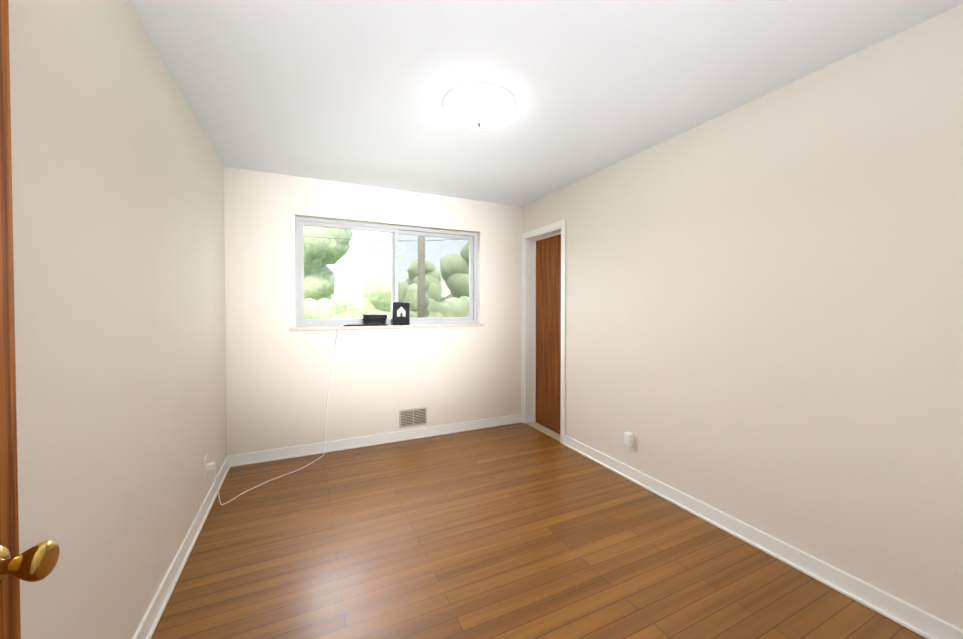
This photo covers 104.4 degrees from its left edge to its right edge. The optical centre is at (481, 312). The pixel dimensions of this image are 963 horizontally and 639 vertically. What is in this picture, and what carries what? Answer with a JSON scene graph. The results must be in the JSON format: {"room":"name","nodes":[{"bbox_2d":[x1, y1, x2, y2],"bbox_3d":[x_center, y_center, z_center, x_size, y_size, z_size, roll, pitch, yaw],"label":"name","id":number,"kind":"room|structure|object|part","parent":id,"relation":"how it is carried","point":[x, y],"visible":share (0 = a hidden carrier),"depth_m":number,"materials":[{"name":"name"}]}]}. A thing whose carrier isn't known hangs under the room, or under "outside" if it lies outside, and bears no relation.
{"room":"empty bedroom","nodes":[
{"label":"empty bedroom","id":0,"kind":"room"},
{"bbox_2d":[8,0,226,638],"bbox_3d":[-1.373,0.067,1.346,0.170,2.440,4.050,0,1,-25],"label":"wall","id":1,"kind":"structure","parent":0,"point":[118,245],"depth_m":1.22,"materials":[{"name":"paint"}]},
{"bbox_2d":[0,0,59,638],"bbox_3d":[-0.644,0.283,0.246,0.193,2.018,0.872,0,1,-25],"label":"entry door","id":2,"kind":"structure","parent":1,"relation":"in","point":[37,562],"depth_m":0.63,"materials":[{"name":"brown wood"}]},
{"bbox_2d":[132,456,229,638],"bbox_3d":[-1.276,1.238,1.387,0.026,0.095,3.666,0,1,-25],"label":"baseboard","id":3,"kind":"structure","parent":1,"relation":"attached to","point":[146,628],"depth_m":1.80,"materials":[{"name":"white wood"}]},
{"bbox_2d":[203,454,206,475],"bbox_3d":[-1.757,0.971,2.380,0.008,0.114,0.070,0,1,-25],"label":"electrical outlet","id":4,"kind":"object","parent":1,"relation":"attached to","point":[205,462],"visible":0.92,"depth_m":2.37,"materials":[{"name":"white plastic"}]},
{"bbox_2d":[224,167,521,455],"bbox_3d":[-0.774,0.029,3.760,2.980,2.440,0.200,0,1,-25],"label":"wall","id":5,"kind":"structure","parent":0,"point":[278,374],"depth_m":3.43,"materials":[{"name":"paint"}]},
{"bbox_2d":[228,414,521,467],"bbox_3d":[-0.802,1.204,3.640,2.810,0.095,0.026,0,1,-25],"label":"baseboard","id":6,"kind":"structure","parent":5,"relation":"attached to","point":[242,459],"depth_m":3.50,"materials":[{"name":"white wood"}]},
{"bbox_2d":[295,217,476,326],"bbox_3d":[-0.865,-0.371,3.731,1.775,0.980,0.074,0,1,-25],"label":"window unit","id":7,"kind":"structure","parent":5,"relation":"in","point":[301,223],"depth_m":3.78,"materials":[{"name":"grey plastic"}]},
{"bbox_2d":[290,323,484,330],"bbox_3d":[-0.827,0.136,3.658,1.855,0.030,0.115,0,1,-25],"label":"window sill","id":8,"kind":"structure","parent":5,"relation":"attached to","point":[313,328],"depth_m":3.55,"materials":[{"name":"wood"}]},
{"bbox_2d":[391,302,409,324],"bbox_3d":[-0.798,0.008,3.669,0.170,0.225,0.093,0,1,-25],"label":"sign","id":9,"kind":"object","parent":8,"relation":"on","point":[400,313],"visible":0.98,"depth_m":3.63,"materials":[{"name":"black plastic"}]},
{"bbox_2d":[399,407,426,427],"bbox_3d":[-0.675,1.037,3.707,0.280,0.175,0.009,0,1,-25],"label":"air vent","id":10,"kind":"object","parent":5,"relation":"in","point":[412,417],"visible":1,"depth_m":3.70,"materials":[{"name":"grey metal"}]},
{"bbox_2d":[304,226,462,240],"bbox_3d":[-7.369,-2.459,17.086,30.300,8.200,0.272,0,1,-25],"label":"power line","id":11,"kind":"object","parent":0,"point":[374,240],"depth_m":18.22,"materials":[{"name":"black metal"}]},
{"bbox_2d":[151,422,925,638],"bbox_3d":[0.109,1.325,2.068,3.450,0.100,4.050,0,1,-25],"label":"floor","id":12,"kind":"structure","parent":0,"point":[519,531],"depth_m":1.93,"materials":[{"name":"brown wood"}]},
{"bbox_2d":[206,314,387,504],"bbox_3d":[-1.340,0.644,3.018,1.296,1.236,0.841,0,1,-25],"label":"cord","id":13,"kind":"object","parent":12,"relation":"on","point":[374,320],"visible":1,"depth_m":3.39,"materials":[{"name":"white plastic"}]},
{"bbox_2d":[128,0,962,206],"bbox_3d":[-0.027,-1.223,1.964,3.150,0.120,4.050,0,1,-25],"label":"ceiling","id":14,"kind":"structure","parent":0,"point":[351,91],"depth_m":1.80,"materials":[{"name":"paint"}]},
{"bbox_2d":[443,83,515,129],"bbox_3d":[-0.013,-1.098,2.089,0.408,0.134,0.408,0,1,-25],"label":"ceiling lamp","id":15,"kind":"object","parent":14,"relation":"attached to","point":[479,106],"visible":1,"depth_m":1.98,"materials":[{"name":"white glass"}]},
{"bbox_2d":[522,4,962,629],"bbox_3d":[1.363,0.048,2.531,0.170,2.440,3.850,0,1,-25],"label":"wall","id":16,"kind":"structure","parent":0,"point":[764,314],"depth_m":1.84,"materials":[{"name":"paint"}]},
{"bbox_2d":[526,422,559,440],"bbox_3d":[0.682,1.243,3.926,0.114,0.007,0.640,0,1,-25],"label":"trim","id":17,"kind":"structure","parent":16,"relation":"attached to","point":[547,431],"depth_m":3.93,"materials":[{"name":"beige wood"}]},
{"bbox_2d":[521,219,565,443],"bbox_3d":[0.701,0.180,3.916,0.190,2.134,0.783,0,1,-25],"label":"door frame","id":18,"kind":"structure","parent":16,"relation":"attached to","point":[529,239],"depth_m":4.18,"materials":[{"name":"white wood"}]},
{"bbox_2d":[536,234,560,432],"bbox_3d":[0.731,0.214,3.934,0.103,2.049,0.634,0,1,-25],"label":"door","id":19,"kind":"structure","parent":16,"relation":"in","point":[548,332],"depth_m":4.00,"materials":[{"name":"brown wood"}]},
{"bbox_2d":[624,432,634,451],"bbox_3d":[1.111,0.975,2.820,0.049,0.142,0.070,0,1,-25],"label":"electrical outlet","id":20,"kind":"object","parent":16,"relation":"attached to","point":[628,438],"depth_m":2.80,"materials":[{"name":"white plastic"}]},
{"bbox_3d":[1.130,0.989,2.829,0.008,0.114,0.070,0,1,-25],"label":"electrical outlet","id":21,"kind":"part","parent":20,"relation":"part of","materials":[{"name":"white plastic"}]},
{"bbox_2d":[564,435,962,638],"bbox_3d":[1.407,1.226,2.227,0.026,0.095,2.888,0,1,-25],"label":"baseboard","id":22,"kind":"structure","parent":16,"relation":"attached to","point":[924,624],"depth_m":1.86,"materials":[{"name":"white wood"}]},
{"label":"outside","id":23,"kind":"structure","parent":0,"visible":0},
{"bbox_3d":[-18.335,1.260,43.223,85.000,0.050,86.120,0,1,-25],"label":"ground","id":24,"kind":"structure","parent":23,"visible":0},
{"bbox_2d":[304,226,352,300],"bbox_3d":[-9.164,-1.925,20.340,3.964,7.032,4.015,0,1,-25],"label":"tree","id":25,"kind":"object","parent":24,"relation":"on","point":[320,285],"depth_m":19.67,"materials":[{"name":"green plant"}]},
{"bbox_2d":[329,290,361,301],"bbox_3d":[-13.222,-0.855,42.557,7.500,4.200,7.800,0,1,-25],"label":"house","id":26,"kind":"structure","parent":24,"relation":"on","point":[341,295],"depth_m":40.14,"materials":[{"name":"white"}]},
{"bbox_2d":[304,278,468,318],"bbox_3d":[-0.546,0.236,15.955,19.795,3.316,2.461,0,1,-25],"label":"hedge","id":27,"kind":"object","parent":24,"relation":"on","point":[347,308],"depth_m":13.65,"materials":[{"name":"green plant"}]},
{"bbox_2d":[417,236,425,317],"bbox_3d":[-1.858,-3.387,12.431,4.720,10.202,3.296,0,1,-25],"label":"trunk","id":28,"kind":"object","parent":24,"relation":"on","point":[422,288],"depth_m":12.14,"materials":[{"name":"brown plant"}]},
{"bbox_2d":[406,258,441,300],"bbox_3d":[-5.080,-1.709,32.866,3.396,6.210,3.238,0,1,-25],"label":"tree","id":29,"kind":"object","parent":24,"relation":"on","point":[426,282],"depth_m":32.00,"materials":[{"name":"green plant"}]},
{"bbox_2d":[439,284,457,301],"bbox_3d":[-3.478,-1.962,52.689,6.800,6.100,9.800,0,1,-25],"label":"gable","id":30,"kind":"object","parent":24,"relation":"on","point":[447,291],"depth_m":49.21,"materials":[{"name":"white"}]},
{"bbox_2d":[440,241,468,297],"bbox_3d":[-0.600,-1.392,22.491,3.912,5.898,2.673,0,1,-25],"label":"tree","id":31,"kind":"object","parent":24,"relation":"on","point":[452,271],"depth_m":21.49,"materials":[{"name":"green plant"}]}
]}

